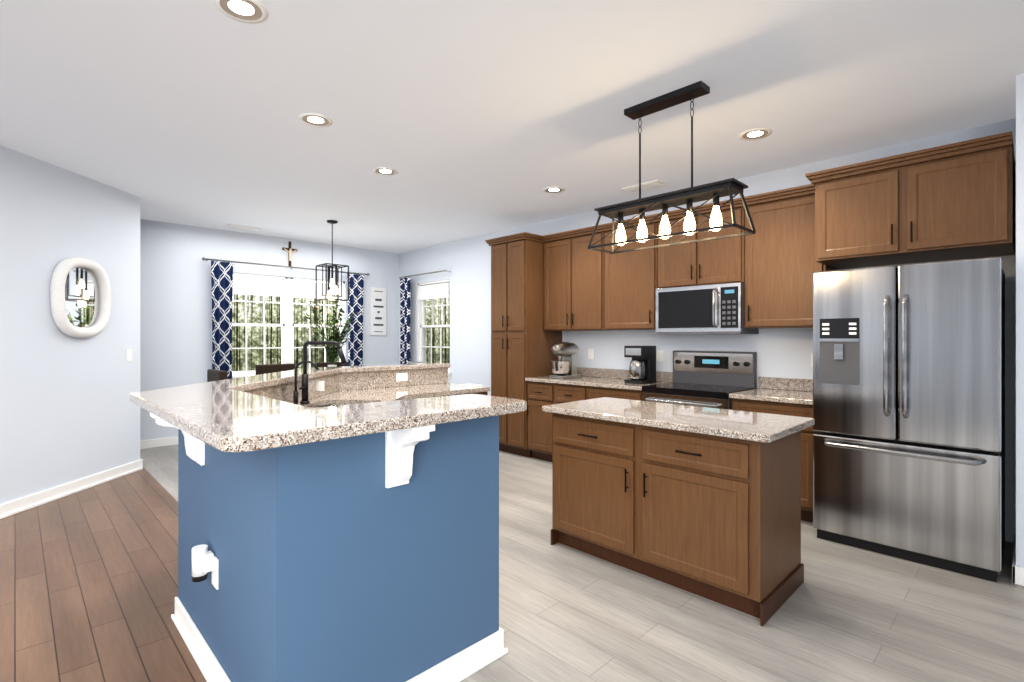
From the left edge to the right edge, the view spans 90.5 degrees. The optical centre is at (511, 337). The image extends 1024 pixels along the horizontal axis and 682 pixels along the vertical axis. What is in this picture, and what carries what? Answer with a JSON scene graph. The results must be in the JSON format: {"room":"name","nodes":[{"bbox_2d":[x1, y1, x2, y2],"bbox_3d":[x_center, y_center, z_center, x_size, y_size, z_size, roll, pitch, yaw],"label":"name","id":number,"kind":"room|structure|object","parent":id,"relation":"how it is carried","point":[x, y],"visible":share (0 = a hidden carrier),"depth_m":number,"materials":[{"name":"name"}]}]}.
{"room":"kitchen","nodes":[
{"label":"kitchen","id":0,"kind":"room"},
{"bbox_2d":[0,145,139,504],"bbox_3d":[-3.906,-0.045,1.356,0.160,2.770,7.630,0,0,1],"label":"wall","id":1,"kind":"structure","parent":0,"point":[69,411],"depth_m":4.26,"materials":[{"name":"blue paint"}]},
{"bbox_2d":[0,459,142,518],"bbox_3d":[-3.855,1.290,1.400,5.414,0.100,5.536,0,0,-44],"label":"baseboard","id":2,"kind":"structure","parent":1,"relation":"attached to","point":[7,509],"depth_m":4.30,"materials":[{"name":"white wood"}]},
{"bbox_2d":[50,257,110,337],"bbox_3d":[-3.759,-0.351,4.440,0.094,0.701,0.572,0,0,1],"label":"mirror","id":3,"kind":"object","parent":1,"relation":"attached to","point":[80,296],"visible":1,"depth_m":4.42,"materials":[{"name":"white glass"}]},
{"bbox_2d":[126,349,131,361],"bbox_3d":[-3.783,0.175,5.020,0.010,0.120,0.070,0,0,1],"label":"light switch","id":4,"kind":"object","parent":1,"relation":"attached to","point":[128,355],"visible":1,"depth_m":5.00,"materials":[{"name":"white plastic"}]},
{"bbox_2d":[0,467,206,681],"bbox_3d":[-4.612,1.365,2.888,4.450,0.050,7.420,0,0,-44],"label":"floor","id":5,"kind":"structure","parent":0,"point":[88,584],"depth_m":2.71,"materials":[{"name":"brown wood"}]},
{"bbox_2d":[140,219,398,448],"bbox_3d":[-4.826,-0.045,5.886,8.340,2.770,0.195,0,0,-44],"label":"wall","id":6,"kind":"structure","parent":0,"point":[175,313],"depth_m":6.53,"materials":[{"name":"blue paint"}]},
{"bbox_2d":[233,276,286,296],"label":"shades","id":7,"kind":"object","parent":6,"relation":"attached to","point":[260,286],"depth_m":7.06,"materials":[{"name":"white fabric"}]},
{"bbox_2d":[202,257,369,275],"bbox_3d":[-3.144,-1.005,7.313,2.350,0.046,0.148,0,0,-44],"label":"curtain rod","id":8,"kind":"object","parent":6,"relation":"attached to","point":[207,259],"depth_m":7.06,"materials":[{"name":"black metal"}]},
{"bbox_2d":[211,261,232,378],"bbox_3d":[-3.778,0.160,6.616,0.260,2.300,0.070,0,0,-44],"label":"curtain","id":9,"kind":"object","parent":8,"relation":"hanging from","point":[222,281],"visible":0.65,"depth_m":6.62,"materials":[{"name":"fabric"}]},
{"bbox_2d":[347,274,363,365],"bbox_3d":[-2.442,0.160,7.924,0.280,2.300,0.070,0,0,-44],"label":"curtain","id":10,"kind":"object","parent":8,"relation":"hanging from","point":[355,333],"visible":0.52,"depth_m":7.92,"materials":[{"name":"fabric"}]},
{"bbox_2d":[282,241,296,265],"bbox_3d":[-3.203,-1.205,7.330,0.210,0.370,0.042,0,0,-44],"label":"crucifix","id":11,"kind":"object","parent":6,"relation":"attached to","point":[290,250],"depth_m":7.32,"materials":[{"name":"brown wood"}]},
{"bbox_2d":[292,281,324,298],"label":"shades","id":12,"kind":"object","parent":6,"relation":"attached to","point":[300,289],"depth_m":7.52,"materials":[{"name":"white fabric"}]},
{"bbox_2d":[330,284,342,298],"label":"shades","id":13,"kind":"object","parent":6,"relation":"attached to","point":[331,289],"depth_m":7.88,"materials":[{"name":"white fabric"}]},
{"bbox_2d":[232,272,449,377],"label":"window","id":14,"kind":"structure","parent":6,"relation":"in","point":[287,325],"depth_m":7.38,"materials":[{"name":"white wood"}]},
{"bbox_2d":[370,287,385,334],"bbox_3d":[-2.196,-0.430,8.331,0.280,0.780,0.022,0,0,-44],"label":"sign","id":15,"kind":"object","parent":6,"relation":"attached to","point":[377,311],"visible":0.96,"depth_m":8.31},
{"bbox_2d":[0,0,1023,252],"bbox_3d":[-1.927,-1.480,3.011,8.460,0.100,11.000,0,0,-44],"label":"ceiling","id":16,"kind":"structure","parent":0,"point":[470,118],"depth_m":3.02,"materials":[{"name":"paint"}]},
{"bbox_2d":[213,0,267,23],"bbox_3d":[-1.172,-1.427,2.197,0.210,0.004,0.210,0,0,-44],"label":"recessed light","id":17,"kind":"object","parent":16,"relation":"in","point":[251,11],"visible":1,"depth_m":2.21,"materials":[{"name":"white"}]},
{"bbox_2d":[225,224,260,230],"bbox_3d":[-3.474,-1.421,6.563,0.380,0.015,0.170,0,0,-44],"label":"ceiling vent","id":18,"kind":"object","parent":16,"relation":"in","point":[242,227],"visible":1,"depth_m":6.52,"materials":[{"name":"white plastic"}]},
{"bbox_2d":[299,113,332,126],"bbox_3d":[-1.288,-1.427,3.330,0.210,0.004,0.210,0,0,-44],"label":"recessed light","id":19,"kind":"object","parent":16,"relation":"in","point":[315,119],"visible":1,"depth_m":3.33,"materials":[{"name":"white"}]},
{"bbox_2d":[315,220,348,301],"bbox_3d":[-2.205,-0.942,6.225,0.292,0.976,0.292,0,0,-44],"label":"pendant lantern","id":20,"kind":"object","parent":16,"relation":"hanging from","point":[328,285],"visible":1,"depth_m":6.22,"materials":[{"name":"black metal"}]},
{"bbox_2d":[373,167,397,175],"bbox_3d":[-1.086,-1.427,4.353,0.210,0.004,0.210,0,0,-44],"label":"recessed light","id":21,"kind":"object","parent":16,"relation":"in","point":[388,171],"visible":1,"depth_m":4.35,"materials":[{"name":"white"}]},
{"bbox_2d":[543,187,564,192],"bbox_3d":[0.405,-1.427,4.903,0.210,0.004,0.210,0,0,-44],"label":"recessed light","id":22,"kind":"object","parent":16,"relation":"in","point":[553,189],"visible":1,"depth_m":4.89,"materials":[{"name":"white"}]},
{"bbox_2d":[622,179,666,192],"bbox_3d":[1.245,-1.421,4.774,0.170,0.015,0.380,0,0,-44],"label":"ceiling vent","id":23,"kind":"object","parent":16,"relation":"in","point":[647,185],"visible":0.94,"depth_m":4.75,"materials":[{"name":"white plastic"}]},
{"bbox_2d":[587,81,755,253],"bbox_3d":[0.916,-1.002,3.038,0.288,0.856,0.948,0,0,-44],"label":"chandelier","id":24,"kind":"object","parent":16,"relation":"hanging from","point":[691,195],"visible":1,"depth_m":2.97,"materials":[{"name":"black metal"}]},
{"bbox_2d":[739,128,771,139],"bbox_3d":[1.706,-1.427,3.560,0.210,0.004,0.210,0,0,-44],"label":"recessed light","id":25,"kind":"object","parent":16,"relation":"in","point":[755,134],"visible":1,"depth_m":3.56,"materials":[{"name":"white"}]},
{"bbox_2d":[140,444,1023,681],"bbox_3d":[-1.927,1.365,3.011,8.460,0.050,11.000,0,0,-44],"label":"floor","id":26,"kind":"structure","parent":0,"point":[845,613],"depth_m":2.40,"materials":[{"name":"grey wood"}]},
{"bbox_2d":[207,369,226,381],"bbox_3d":[-2.962,0.840,5.483,0.480,1.000,0.460,0,0,-44],"label":"dining chair","id":27,"kind":"object","parent":26,"relation":"on","point":[214,375],"visible":0.08,"depth_m":5.26,"materials":[{"name":"brown wood"}]},
{"bbox_2d":[256,363,293,374],"bbox_3d":[-2.917,0.840,6.409,0.460,1.000,0.480,0,0,-44],"label":"dining chair","id":28,"kind":"object","parent":26,"relation":"on","point":[265,368],"visible":0.08,"depth_m":6.49,"materials":[{"name":"brown wood"}]},
{"bbox_2d":[152,413,510,681],"bbox_3d":[-0.487,0.815,3.064,2.472,1.050,1.900,0,0,-44],"label":"kitchen island","id":29,"kind":"object","parent":26,"relation":"on","point":[339,524],"depth_m":1.80,"materials":[{"name":"blue paint"}]},
{"bbox_2d":[130,363,526,456],"bbox_3d":[-0.737,0.270,3.190,2.670,0.039,2.830,0,0,-44],"label":"countertop","id":30,"kind":"structure","parent":29,"relation":"on","point":[233,417],"depth_m":1.90,"materials":[{"name":"beige stone"}]},
{"bbox_2d":[293,341,346,407],"bbox_3d":[-1.282,0.231,3.341,0.315,0.417,0.238,0,0,-44],"label":"faucet","id":31,"kind":"object","parent":30,"relation":"on","point":[305,402],"depth_m":3.36,"materials":[{"name":"black metal"}]},
{"bbox_2d":[209,367,448,428],"bbox_3d":[-1.048,0.364,3.715,2.340,0.149,1.225,0,0,-44],"label":"backsplash","id":32,"kind":"structure","parent":29,"relation":"on","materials":[{"name":"stone"}]},
{"bbox_2d":[315,362,347,366],"bbox_3d":[-2.374,0.840,6.941,0.460,1.000,0.480,0,0,-44],"label":"dining chair","id":33,"kind":"object","parent":26,"relation":"on","point":[323,364],"visible":0.08,"depth_m":7.00,"materials":[{"name":"brown wood"}]},
{"bbox_2d":[489,235,561,455],"bbox_3d":[0.168,0.103,6.029,0.637,2.476,0.580,0,0,-44],"label":"tall cabinet","id":34,"kind":"object","parent":26,"relation":"on","point":[520,350],"depth_m":5.76,"materials":[{"name":"brown wood"}]},
{"bbox_2d":[525,383,552,461],"bbox_3d":[0.518,0.909,5.682,0.622,0.864,0.395,0,0,-44],"label":"base cabinet","id":35,"kind":"object","parent":26,"relation":"on","point":[538,423],"depth_m":5.49,"materials":[{"name":"brown wood"}]},
{"bbox_2d":[553,383,584,403],"bbox_3d":[0.806,0.909,5.387,0.622,0.864,0.430,0,0,-44],"label":"base cabinet","id":36,"kind":"object","parent":26,"relation":"on","point":[562,393],"depth_m":5.20,"materials":[{"name":"brown wood"}]},
{"bbox_2d":[525,375,662,390],"bbox_3d":[0.881,0.458,5.296,0.642,0.035,1.455,0,0,-44],"label":"countertop","id":37,"kind":"structure","parent":36,"relation":"on","point":[585,380],"depth_m":5.10,"materials":[{"name":"beige stone"}]},
{"bbox_2d":[549,342,580,378],"bbox_3d":[0.577,0.243,5.533,0.373,0.392,0.227,0,0,-44],"label":"stand mixer","id":38,"kind":"object","parent":37,"relation":"on","point":[566,368],"visible":1,"depth_m":5.44,"materials":[{"name":"silver metal"}]},
{"bbox_2d":[624,346,655,383],"bbox_3d":[1.249,0.259,4.946,0.255,0.360,0.200,0,0,-44],"label":"coffee maker","id":39,"kind":"object","parent":37,"relation":"on","point":[642,367],"visible":1,"depth_m":4.87,"materials":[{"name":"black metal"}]},
{"bbox_2d":[585,387,641,400],"bbox_3d":[1.175,0.909,5.011,0.622,0.864,0.625,0,0,-44],"label":"base cabinet","id":40,"kind":"object","parent":26,"relation":"on","point":[590,392],"depth_m":4.82,"materials":[{"name":"brown wood"}]},
{"bbox_2d":[542,409,803,625],"bbox_3d":[0.908,0.908,3.017,0.665,0.864,1.304,0,0,-44],"label":"kitchen island","id":41,"kind":"object","parent":26,"relation":"on","point":[704,502],"depth_m":2.66,"materials":[{"name":"brown wood"}]},
{"bbox_2d":[542,397,814,444],"bbox_3d":[0.923,0.458,3.024,0.710,0.035,1.390,0,0,-44],"label":"island countertop","id":42,"kind":"structure","parent":41,"relation":"on","point":[769,428],"depth_m":2.80,"materials":[{"name":"beige stone"}]},
{"bbox_2d":[642,350,756,409],"bbox_3d":[1.627,0.723,4.462,0.681,1.195,0.760,0,0,-44],"label":"range","id":43,"kind":"object","parent":26,"relation":"on","point":[712,379],"visible":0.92,"depth_m":4.50,"materials":[{"name":"silver metal"}]},
{"bbox_2d":[732,399,817,522],"bbox_3d":[2.162,0.909,4.003,0.622,0.864,0.615,0,0,-44],"label":"base cabinet","id":44,"kind":"object","parent":26,"relation":"on","point":[750,405],"depth_m":3.64,"materials":[{"name":"brown wood"}]},
{"bbox_2d":[729,387,812,406],"bbox_3d":[2.155,0.458,3.996,0.642,0.035,0.625,0,0,-44],"label":"countertop","id":45,"kind":"structure","parent":44,"relation":"on","point":[762,394],"depth_m":3.87,"materials":[{"name":"beige stone"}]},
{"bbox_2d":[813,257,1004,581],"bbox_3d":[2.581,0.450,3.318,0.869,1.780,0.910,0,0,-44],"label":"fridge","id":46,"kind":"object","parent":26,"relation":"on","point":[909,409],"visible":1,"depth_m":3.01,"materials":[{"name":"silver metal"}]},
{"bbox_3d":[-2.205,0.963,6.225,1.560,0.755,0.920,0,0,-44],"label":"dining table","id":47,"kind":"object","parent":26,"relation":"on","visible":0},
{"bbox_2d":[300,301,359,366],"bbox_3d":[-2.152,0.078,6.220,0.737,1.013,0.776,0,0,-44],"label":"potted plant","id":48,"kind":"object","parent":47,"relation":"on","point":[338,337],"visible":0.83,"depth_m":6.15,"materials":[{"name":"plant"}]},
{"bbox_2d":[399,118,1015,542],"bbox_3d":[0.945,-0.045,5.824,0.180,2.770,11.000,0,0,-44],"label":"wall","id":49,"kind":"structure","parent":0,"point":[781,352],"depth_m":5.21,"materials":[{"name":"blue paint"}]},
{"bbox_2d":[399,270,450,277],"bbox_3d":[-1.379,-0.990,7.970,0.135,0.021,1.280,0,0,-44],"label":"curtain rod","id":50,"kind":"object","parent":49,"relation":"attached to","point":[441,270],"depth_m":7.86,"materials":[{"name":"silver metal"}]},
{"bbox_2d":[400,277,410,363],"bbox_3d":[-1.731,0.170,8.242,0.070,2.280,0.280,0,0,-44],"label":"curtain","id":51,"kind":"object","parent":50,"relation":"hanging from","point":[405,320],"visible":0.65,"depth_m":8.22,"materials":[{"name":"fabric"}]},
{"bbox_2d":[419,283,448,299],"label":"shades","id":52,"kind":"object","parent":49,"relation":"attached to","point":[434,291],"depth_m":7.90,"materials":[{"name":"white fabric"}]},
{"bbox_2d":[541,227,604,330],"bbox_3d":[0.767,-0.607,5.624,0.347,1.056,0.828,0,0,-44],"label":"upper cabinet","id":53,"kind":"object","parent":49,"relation":"attached to","point":[572,274],"depth_m":5.49,"materials":[{"name":"brown wood"}]},
{"bbox_2d":[588,349,592,358],"bbox_3d":[0.891,0.182,5.743,0.009,0.115,0.070,0,0,-44],"label":"wall outlet plate","id":54,"kind":"object","parent":49,"relation":"attached to","point":[590,351],"depth_m":5.74,"materials":[{"name":"white plastic"}]},
{"bbox_2d":[605,215,656,329],"bbox_3d":[1.268,-0.607,5.113,0.347,1.056,0.602,0,0,-44],"label":"upper cabinet","id":55,"kind":"object","parent":49,"relation":"attached to","point":[630,277],"depth_m":4.97,"materials":[{"name":"brown wood"}]},
{"bbox_2d":[656,350,662,361],"bbox_3d":[1.493,0.182,5.129,0.009,0.115,0.070,0,0,-44],"label":"wall outlet plate","id":56,"kind":"object","parent":49,"relation":"attached to","point":[659,355],"depth_m":5.13,"materials":[{"name":"white plastic"}]},
{"bbox_2d":[577,367,812,390],"bbox_3d":[1.593,0.390,5.010,0.025,0.100,2.860,0,0,-44],"label":"backsplash","id":57,"kind":"structure","parent":49,"relation":"attached to","point":[602,373],"depth_m":4.99,"materials":[{"name":"beige stone"}]},
{"bbox_2d":[657,199,744,288],"bbox_3d":[1.760,-0.797,4.610,0.347,0.676,0.795,0,0,-44],"label":"upper cabinet","id":58,"kind":"object","parent":49,"relation":"attached to","point":[717,261],"depth_m":4.45,"materials":[{"name":"brown wood"}]},
{"bbox_2d":[656,282,758,333],"bbox_3d":[1.729,-0.243,4.566,0.452,0.423,0.775,0,0,-44],"label":"microwave","id":59,"kind":"object","parent":58,"relation":"attached to","point":[712,309],"visible":1,"depth_m":4.40,"materials":[{"name":"silver metal"}]},
{"bbox_2d":[745,187,832,328],"bbox_3d":[2.248,-0.607,4.112,0.347,1.056,0.590,0,0,-44],"label":"upper cabinet","id":60,"kind":"object","parent":49,"relation":"attached to","point":[780,267],"depth_m":4.00,"materials":[{"name":"brown wood"}]},
{"bbox_2d":[813,135,1014,269],"bbox_3d":[2.702,-0.837,3.441,0.637,0.596,0.995,0,0,-44],"label":"upper cabinet","id":61,"kind":"object","parent":49,"relation":"attached to","point":[954,201],"depth_m":3.18,"materials":[{"name":"brown wood"}]},
{"bbox_2d":[1016,74,1023,566],"bbox_3d":[3.065,-0.045,2.987,0.760,2.770,0.130,0,0,-44],"label":"wall","id":62,"kind":"structure","parent":0,"point":[1020,320],"depth_m":2.75,"materials":[{"name":"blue paint"}]},
{"bbox_2d":[1012,528,1023,585],"bbox_3d":[3.060,1.290,2.982,0.775,0.100,0.160,0,0,-44],"label":"baseboard","id":63,"kind":"structure","parent":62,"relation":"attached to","point":[1017,575],"depth_m":2.76,"materials":[{"name":"white wood"}]},
{"label":"outside","id":64,"kind":"structure","parent":0,"visible":0},
{"bbox_2d":[232,294,434,370],"bbox_3d":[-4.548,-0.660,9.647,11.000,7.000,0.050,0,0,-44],"label":"trees","id":65,"kind":"object","parent":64,"point":[255,334],"depth_m":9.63,"materials":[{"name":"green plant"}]},
{"bbox_2d":[435,285,449,367],"bbox_3d":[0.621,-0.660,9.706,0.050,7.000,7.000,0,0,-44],"label":"trees","id":66,"kind":"object","parent":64,"point":[445,332],"visible":0.07,"depth_m":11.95,"materials":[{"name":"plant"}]}
]}

